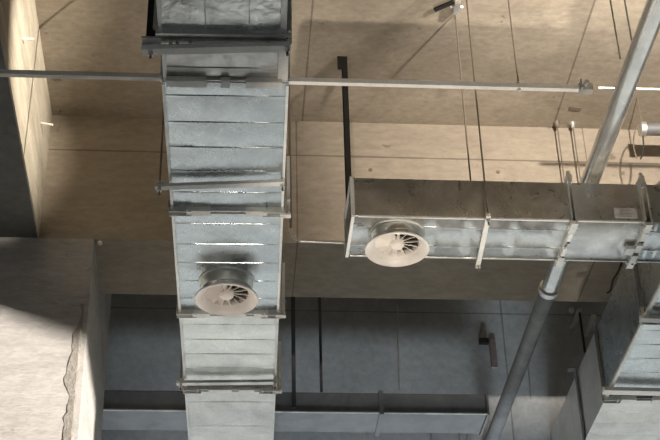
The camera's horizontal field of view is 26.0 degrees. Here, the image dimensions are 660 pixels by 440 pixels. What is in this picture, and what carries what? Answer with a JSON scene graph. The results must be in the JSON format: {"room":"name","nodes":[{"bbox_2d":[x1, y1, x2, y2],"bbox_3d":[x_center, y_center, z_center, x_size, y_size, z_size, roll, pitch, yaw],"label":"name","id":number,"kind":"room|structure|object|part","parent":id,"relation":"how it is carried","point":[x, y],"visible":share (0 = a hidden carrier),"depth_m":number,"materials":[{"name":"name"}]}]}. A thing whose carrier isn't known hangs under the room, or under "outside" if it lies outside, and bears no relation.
{"room":"industrial building interior","nodes":[
{"label":"industrial building interior","id":0,"kind":"room"},
{"bbox_2d":[0,40,36,237],"bbox_3d":[-2.426,-5.439,3.643,1.600,1.194,18.430,1,-33,-4],"label":"beam","id":1,"kind":"structure","parent":0,"point":[16,213],"depth_m":10.39,"materials":[{"name":"concrete"}]},
{"bbox_2d":[0,0,51,237],"bbox_3d":[-1.622,-5.423,3.700,0.012,1.194,18.430,1,-33,-4],"label":"wall","id":2,"kind":"structure","parent":0,"point":[30,98],"depth_m":10.37,"materials":[{"name":"beige concrete"}]},
{"bbox_2d":[0,237,110,439],"bbox_3d":[-3.495,3.274,9.934,3.359,8.794,1.770,1,-33,-4],"label":"concrete column","id":3,"kind":"structure","parent":0,"point":[45,282],"depth_m":10.69,"materials":[{"name":"grey paint"}]},
{"bbox_2d":[62,303,84,439],"bbox_3d":[-1.895,1.378,10.250,0.141,1.801,0.016,1,-33,-4],"label":"mortar patch","id":4,"kind":"object","parent":3,"relation":"attached to","point":[70,379],"visible":1,"depth_m":10.39,"materials":[{"name":"beige concrete"}]},
{"bbox_2d":[35,0,659,129],"bbox_3d":[-0.275,-5.194,5.415,18.000,0.250,21.350,1,-33,-4],"label":"ceiling","id":5,"kind":"structure","parent":0,"point":[556,41],"depth_m":11.18,"materials":[{"name":"concrete"}]},
{"bbox_2d":[154,109,284,195],"bbox_3d":[-0.691,-1.125,9.264,0.787,2.302,0.042,-2,-33,1],"label":"hanger","id":6,"kind":"object","parent":5,"relation":"hanging from","point":[159,186],"visible":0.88,"depth_m":8.65,"materials":[{"name":"metal"}]},
{"bbox_3d":[-1.057,-1.113,9.269,0.012,2.302,0.012,-11,-35,15],"label":"threaded rod","id":7,"kind":"part","parent":6,"relation":"part of","materials":[{"name":"grey metal"}]},
{"bbox_2d":[176,349,276,389],"bbox_3d":[-0.807,0.323,11.462,0.762,2.302,0.045,0,-33,-2],"label":"hanger","id":8,"kind":"object","parent":5,"relation":"hanging from","point":[180,382],"visible":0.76,"depth_m":10.85,"materials":[{"name":"metal"}]},
{"bbox_3d":[-1.158,0.325,11.451,0.012,2.302,0.012,14,-36,-23],"label":"threaded rod","id":9,"kind":"part","parent":8,"relation":"part of","materials":[{"name":"grey metal"}]},
{"bbox_2d":[291,297,295,407],"bbox_3d":[-0.332,0.921,12.924,0.034,1.716,0.026,1,-33,-4],"label":"bar","id":10,"kind":"object","parent":5,"relation":"hanging from","point":[292,298],"visible":0.64,"depth_m":12.73,"materials":[{"name":"grey metal"}]},
{"bbox_2d":[0,0,593,93],"bbox_3d":[-0.392,-1.461,9.578,4.198,1.409,0.100,1,-33,-4],"label":"strut","id":11,"kind":"object","parent":5,"relation":"hanging from","point":[586,87],"visible":0.9,"depth_m":9.24,"materials":[{"name":"metal"}]},
{"bbox_3d":[1.216,-1.430,9.692,0.010,1.405,0.010,14,-36,-23],"label":"threaded rod","id":12,"kind":"part","parent":11,"relation":"part of","materials":[{"name":"grey metal"}]},
{"bbox_2d":[318,297,322,392],"bbox_3d":[-0.092,0.917,13.139,0.024,1.483,0.026,1,-33,-4],"label":"bar","id":13,"kind":"object","parent":5,"relation":"hanging from","point":[319,298],"visible":0.57,"depth_m":12.98,"materials":[{"name":"grey metal"}]},
{"bbox_2d":[102,390,489,436],"bbox_3d":[-0.438,1.710,12.721,3.666,0.232,0.454,1,-33,-4],"label":"duct","id":14,"kind":"object","parent":13,"relation":"hanging from","point":[380,412],"visible":0.62,"depth_m":12.62,"materials":[{"name":"silver metal"}]},
{"bbox_2d":[337,56,350,198],"bbox_3d":[0.112,-0.551,10.704,0.077,1.713,0.040,1,-33,-4],"label":"channel","id":15,"kind":"object","parent":5,"relation":"hanging from","point":[341,60],"visible":0.73,"depth_m":10.81,"materials":[{"name":"black paint"}]},
{"bbox_2d":[288,84,344,243],"bbox_3d":[-0.097,-0.526,10.634,0.432,1.660,0.024,1,-33,-4],"label":"conduit","id":16,"kind":"object","parent":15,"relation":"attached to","point":[289,112],"visible":0.83,"depth_m":10.36,"materials":[{"name":"metal"}]},
{"bbox_2d":[433,0,462,14],"bbox_3d":[0.882,-1.596,10.642,0.216,0.070,0.120,1,-33,-4],"label":"bracket","id":17,"kind":"object","parent":5,"relation":"attached to","point":[456,5],"visible":1,"depth_m":10.63,"materials":[{"name":"white metal"}]},
{"bbox_3d":[0.846,-1.592,10.637,0.157,0.020,0.030,-20,-38,26],"label":"arm","id":18,"kind":"part","parent":17,"relation":"part of","materials":[{"name":"black paint"}]},
{"bbox_2d":[455,0,490,271],"bbox_3d":[0.973,-0.758,9.913,0.030,2.274,0.631,0,-33,-2],"label":"hanger","id":19,"kind":"object","parent":5,"relation":"hanging from","point":[488,215],"visible":0.91,"depth_m":9.52,"materials":[{"name":"metal"}]},
{"bbox_3d":[0.967,-0.609,10.139,0.011,2.274,0.011,-11,-35,15],"label":"threaded rod","id":20,"kind":"part","parent":19,"relation":"part of","materials":[{"name":"grey metal"}]},
{"bbox_3d":[0.980,-0.917,9.671,0.011,2.274,0.011,-11,-35,15],"label":"threaded rod","id":21,"kind":"part","parent":19,"relation":"part of","materials":[{"name":"grey metal"}]},
{"bbox_2d":[344,171,659,268],"bbox_3d":[1.267,-0.106,9.505,2.319,0.659,0.558,1,-33,-4],"label":"duct","id":22,"kind":"object","parent":19,"relation":"hanging from","point":[559,223],"visible":0.94,"depth_m":9.26,"materials":[{"name":"metal"}]},
{"bbox_2d":[365,218,429,266],"bbox_3d":[0.431,0.141,9.217,0.415,0.130,0.415,1,-33,-4],"label":"diffuser","id":23,"kind":"object","parent":22,"relation":"attached to","point":[410,246],"visible":1,"depth_m":9.20,"materials":[{"name":"white metal"}]},
{"bbox_3d":[1.531,0.274,9.525,0.070,0.024,0.120,1,-33,-4],"label":"corner plate","id":24,"kind":"part","parent":22,"relation":"part of","materials":[{"name":"metal"}]},
{"bbox_3d":[1.556,-0.278,9.334,0.032,0.090,0.044,1,-33,-4],"label":"corner plate","id":25,"kind":"part","parent":22,"relation":"part of","materials":[{"name":"grey metal"}]},
{"bbox_3d":[1.560,0.046,9.180,0.070,0.024,0.120,1,-33,-4],"label":"corner plate","id":26,"kind":"part","parent":22,"relation":"part of","materials":[{"name":"metal"}]},
{"bbox_2d":[606,262,622,293],"bbox_3d":[1.903,0.385,9.555,0.145,0.253,0.014,1,-33,-4],"label":"cable","id":27,"kind":"object","parent":22,"relation":"hanging from","point":[621,263],"visible":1,"depth_m":9.55,"materials":[{"name":"black rubber"}]},
{"bbox_3d":[1.974,0.202,9.434,0.056,0.024,0.080,1,-33,-4],"label":"clamp plate","id":28,"kind":"part","parent":22,"relation":"part of","materials":[{"name":"silver metal"}]},
{"bbox_3d":[2.014,0.284,9.559,0.070,0.024,0.120,1,-33,-4],"label":"corner plate","id":29,"kind":"part","parent":22,"relation":"part of","materials":[{"name":"metal"}]},
{"bbox_3d":[2.039,-0.267,9.368,0.032,0.090,0.044,1,-33,-4],"label":"corner plate","id":30,"kind":"part","parent":22,"relation":"part of","materials":[{"name":"grey metal"}]},
{"bbox_3d":[2.043,0.057,9.215,0.070,0.024,0.120,1,-33,-4],"label":"corner plate","id":31,"kind":"part","parent":22,"relation":"part of","materials":[{"name":"metal"}]},
{"bbox_2d":[553,120,564,180],"bbox_3d":[1.906,-0.272,11.581,0.057,1.294,0.060,1,-33,-4],"label":"rod","id":32,"kind":"object","parent":5,"relation":"hanging from","point":[556,123],"visible":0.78,"depth_m":11.83,"materials":[{"name":"grey metal"}]},
{"bbox_3d":[1.906,-0.272,11.581,0.010,1.294,0.010,14,-36,-23],"label":"rod","id":33,"kind":"part","parent":32,"relation":"part of","materials":[{"name":"grey metal"}]},
{"bbox_2d":[569,121,580,178],"bbox_3d":[2.038,-0.269,11.590,0.057,1.294,0.060,1,-33,-4],"label":"rod","id":34,"kind":"object","parent":5,"relation":"hanging from","point":[571,123],"visible":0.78,"depth_m":11.85,"materials":[{"name":"metal"}]},
{"bbox_3d":[2.038,-0.269,11.590,0.010,1.294,0.010,-11,-35,15],"label":"rod","id":35,"kind":"part","parent":34,"relation":"part of","materials":[{"name":"grey metal"}]},
{"bbox_2d":[568,106,581,110],"bbox_3d":[2.017,-0.915,11.777,0.101,0.006,0.045,5,-34,-10],"label":"plate","id":36,"kind":"object","parent":5,"relation":"attached to","point":[571,108],"visible":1,"depth_m":11.77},
{"bbox_2d":[609,0,620,60],"bbox_3d":[1.727,-1.675,9.062,0.011,1.709,0.011,1,-33,-4],"label":"rod","id":37,"kind":"object","parent":5,"relation":"hanging from","point":[609,0],"visible":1,"depth_m":8.71,"materials":[{"name":"grey metal"}]},
{"bbox_2d":[624,0,631,40],"bbox_3d":[1.775,-1.751,8.948,0.011,1.709,0.011,1,-33,-4],"label":"rod","id":38,"kind":"object","parent":5,"relation":"hanging from","point":[624,0],"visible":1,"depth_m":8.58,"materials":[{"name":"grey metal"}]},
{"bbox_2d":[602,387,659,395],"bbox_3d":[2.564,0.429,11.754,0.938,2.304,0.075,2,-33,-5],"label":"hanger","id":39,"kind":"object","parent":5,"relation":"hanging from","point":[606,390],"visible":1,"depth_m":11.11,"materials":[{"name":"metal"}]},
{"bbox_2d":[551,262,659,439],"bbox_3d":[2.666,1.004,11.276,1.025,0.680,4.542,1,-33,-4],"label":"ventilation duct","id":40,"kind":"object","parent":39,"relation":"hanging from","point":[622,351],"visible":0.91,"depth_m":11.30,"materials":[{"name":"metal"}]},
{"bbox_2d":[567,367,585,439],"bbox_3d":[2.091,1.572,12.145,0.071,0.685,0.061,1,-33,-4],"label":"strap","id":41,"kind":"object","parent":40,"relation":"attached to","point":[569,369],"visible":1,"depth_m":12.17,"materials":[{"name":"grey metal"}]},
{"bbox_3d":[2.228,1.389,11.337,0.146,0.122,0.100,1,-33,-4],"label":"corner plate","id":42,"kind":"part","parent":40,"relation":"part of","materials":[{"name":"metal"}]},
{"bbox_3d":[2.302,0.689,10.275,0.146,0.122,0.100,1,-33,-4],"label":"corner plate","id":43,"kind":"part","parent":40,"relation":"part of","materials":[{"name":"metal"}]},
{"bbox_2d":[639,315,659,322],"bbox_3d":[2.526,-0.201,10.793,0.695,2.304,0.060,2,-33,-5],"label":"hanger","id":44,"kind":"object","parent":5,"relation":"hanging from","point":[643,318],"visible":1,"depth_m":10.15,"materials":[{"name":"metal"}]},
{"bbox_3d":[2.511,-0.895,11.610,0.010,0.248,0.010,1,-33,-4],"label":"rod","id":45,"kind":"object","parent":5,"relation":"hanging from","visible":0},
{"bbox_2d":[638,121,659,136],"bbox_3d":[2.822,-0.725,11.524,0.659,0.122,0.122,1,-33,-4],"label":"pipe stub","id":46,"kind":"object","parent":45,"relation":"hanging from","point":[644,129],"visible":0.98,"depth_m":11.46,"materials":[{"name":"silver metal"}]},
{"bbox_2d":[633,121,640,157],"bbox_3d":[2.447,-0.641,11.353,0.105,0.372,0.010,1,-33,-4],"label":"cable","id":47,"kind":"object","parent":46,"relation":"hanging from","point":[640,121],"visible":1,"depth_m":11.36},
{"bbox_2d":[640,136,643,158],"bbox_3d":[2.466,-0.573,11.309,0.064,0.230,0.012,1,-33,-4],"label":"cable","id":48,"kind":"object","parent":46,"relation":"hanging from","point":[642,136],"visible":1,"depth_m":11.30,"materials":[{"name":"black rubber"}]},
{"bbox_2d":[39,115,659,301],"bbox_3d":[1.712,-0.049,12.004,12.900,1.194,0.837,1,-33,-4],"label":"beam","id":49,"kind":"structure","parent":0,"point":[102,172],"depth_m":11.64,"materials":[{"name":"concrete"}]},
{"bbox_2d":[101,294,607,439],"bbox_3d":[-0.912,4.351,11.674,18.000,8.794,0.250,1,-33,-4],"label":"ceiling","id":50,"kind":"structure","parent":0,"point":[440,351],"depth_m":13.67,"materials":[{"name":"grey concrete"}]},
{"bbox_2d":[397,305,399,390],"bbox_3d":[0.656,1.219,13.708,0.038,0.933,0.012,1,-33,-4],"label":"wire","id":51,"kind":"object","parent":50,"relation":"attached to","point":[397,305],"visible":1,"depth_m":13.69,"materials":[{"name":"black metal"}]},
{"bbox_2d":[479,338,488,344],"bbox_3d":[1.485,1.170,13.794,0.092,0.056,0.050,1,-33,-4],"label":"wall box","id":52,"kind":"object","parent":50,"relation":"attached to","point":[482,341],"visible":1,"depth_m":13.77,"materials":[{"name":"black paint"}]},
{"bbox_2d":[489,339,497,367],"bbox_3d":[1.571,1.282,13.745,0.060,0.305,0.020,1,-33,-4],"label":"wall strip","id":53,"kind":"object","parent":52,"relation":"attached to","point":[492,343],"visible":1,"depth_m":13.73,"materials":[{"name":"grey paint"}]},
{"bbox_2d":[528,364,531,398],"bbox_3d":[1.902,1.504,13.625,0.030,0.447,0.012,1,-33,-4],"label":"wire","id":54,"kind":"object","parent":50,"relation":"attached to","point":[528,364],"visible":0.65,"depth_m":13.60,"materials":[{"name":"grey metal"}]},
{"bbox_2d":[568,307,573,313],"bbox_3d":[2.369,0.888,14.036,0.060,0.060,0.060,1,-33,-4],"label":"bolt","id":55,"kind":"object","parent":50,"relation":"attached to","point":[571,310],"visible":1,"depth_m":14.02,"materials":[{"name":"metal"}]},
{"bbox_2d":[485,0,659,439],"bbox_3d":[1.773,-0.450,9.336,0.167,0.155,9.275,1,-33,-4],"label":"pipe","id":56,"kind":"object","parent":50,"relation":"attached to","point":[648,26],"visible":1,"depth_m":9.34,"materials":[{"name":"grey metal"}]},
{"bbox_2d":[569,308,585,352],"bbox_3d":[2.378,1.138,13.698,0.040,0.462,0.370,1,-33,-4],"label":"bracket","id":57,"kind":"object","parent":50,"relation":"attached to","point":[577,316],"visible":0.98,"depth_m":13.66,"materials":[{"name":"black metal"}]},
{"bbox_3d":[2.390,1.060,13.552,0.022,0.432,0.022,14,-36,-23],"label":"rod","id":58,"kind":"part","parent":57,"relation":"part of","materials":[{"name":"black paint"}]},
{"bbox_2d":[584,314,595,336],"bbox_3d":[2.506,1.135,13.711,0.040,0.322,0.370,1,-33,-4],"label":"rod","id":59,"kind":"object","parent":50,"relation":"attached to","point":[591,322],"visible":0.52,"depth_m":13.75,"materials":[{"name":"metal"}]},
{"bbox_2d":[598,86,659,90],"bbox_3d":[2.433,-0.964,10.568,0.920,0.026,0.024,1,-33,-4],"label":"conduit","id":60,"kind":"object","parent":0,"point":[599,87],"visible":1,"depth_m":10.55,"materials":[{"name":"white metal"}]},
{"bbox_3d":[8.920,-1.334,3.641,0.250,9.044,21.350,1,-33,-4],"label":"wall","id":61,"kind":"structure","parent":0,"visible":0},
{"bbox_2d":[141,0,160,44],"bbox_3d":[-0.937,-1.344,7.694,0.100,1.022,0.080,1,-33,-4],"label":"channel","id":62,"kind":"object","parent":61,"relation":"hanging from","point":[150,38],"visible":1,"depth_m":7.42,"materials":[{"name":"black paint"}]},
{"bbox_3d":[-0.926,-0.922,7.416,0.100,0.012,0.080,1,-33,-4],"label":"foot plate","id":63,"kind":"part","parent":62,"relation":"part of","materials":[{"name":"grey metal"}]},
{"bbox_2d":[141,38,290,59],"bbox_3d":[-0.600,-1.302,7.700,0.774,1.100,0.050,-1,-33,0],"label":"hanger","id":64,"kind":"object","parent":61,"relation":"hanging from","point":[150,50],"visible":1,"depth_m":7.41,"materials":[{"name":"metal"}]},
{"bbox_2d":[153,0,290,439],"bbox_3d":[-0.678,0.155,9.533,0.744,0.548,7.892,1,-33,-3],"label":"ventilation duct","id":65,"kind":"object","parent":64,"relation":"hanging from","point":[225,114],"visible":0.94,"depth_m":8.81,"materials":[{"name":"metal"}]},
{"bbox_3d":[-0.941,-0.087,8.968,0.146,0.122,0.100,1,-33,-4],"label":"corner plate","id":66,"kind":"part","parent":65,"relation":"part of","materials":[{"name":"metal"}]},
{"bbox_3d":[-1.006,0.625,10.049,0.146,0.122,0.100,1,-33,-4],"label":"corner plate","id":67,"kind":"part","parent":65,"relation":"part of","materials":[{"name":"metal"}]},
{"bbox_3d":[-1.067,1.275,11.035,0.146,0.122,0.100,1,-33,-4],"label":"corner plate","id":68,"kind":"part","parent":65,"relation":"part of","materials":[{"name":"metal"}]},
{"bbox_2d":[194,267,257,315],"bbox_3d":[-0.698,0.477,9.660,0.429,0.155,0.429,1,-33,-4],"label":"diffuser","id":69,"kind":"object","parent":65,"relation":"attached to","point":[224,291],"visible":1,"depth_m":9.62,"materials":[{"name":"white metal"}]},
{"bbox_3d":[-0.474,1.280,11.066,0.146,0.122,0.100,1,-33,-4],"label":"corner plate","id":70,"kind":"part","parent":65,"relation":"part of","materials":[{"name":"metal"}]},
{"bbox_3d":[-0.414,0.630,10.080,0.146,0.122,0.100,1,-33,-4],"label":"corner plate","id":71,"kind":"part","parent":65,"relation":"part of","materials":[{"name":"metal"}]},
{"bbox_3d":[-0.348,-0.083,8.999,0.146,0.122,0.100,1,-33,-4],"label":"corner plate","id":72,"kind":"part","parent":65,"relation":"part of","materials":[{"name":"metal"}]},
{"bbox_2d":[273,341,281,393],"bbox_3d":[-0.410,1.143,11.165,0.071,0.446,0.051,1,-33,-4],"label":"strap","id":73,"kind":"object","parent":65,"relation":"attached to","point":[279,391],"visible":1,"depth_m":11.15,"materials":[{"name":"metal"}]},
{"bbox_2d":[276,263,285,317],"bbox_3d":[-0.350,0.492,10.178,0.071,0.446,0.051,1,-33,-4],"label":"strap","id":74,"kind":"object","parent":65,"relation":"attached to","point":[283,315],"visible":1,"depth_m":10.16,"materials":[{"name":"metal"}]},
{"bbox_2d":[280,156,290,217],"bbox_3d":[-0.285,-0.220,9.116,0.071,0.466,0.051,1,-33,-4],"label":"strap","id":75,"kind":"object","parent":65,"relation":"attached to","point":[288,214],"visible":1,"depth_m":9.09,"materials":[{"name":"metal"}]},
{"bbox_2d":[290,0,291,43],"bbox_3d":[-0.229,-1.331,7.761,0.036,1.000,0.036,1,-33,-4],"label":"hanger angle","id":76,"kind":"object","parent":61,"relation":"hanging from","point":[291,0],"visible":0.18,"depth_m":7.55,"materials":[{"name":"metal"}]}
]}

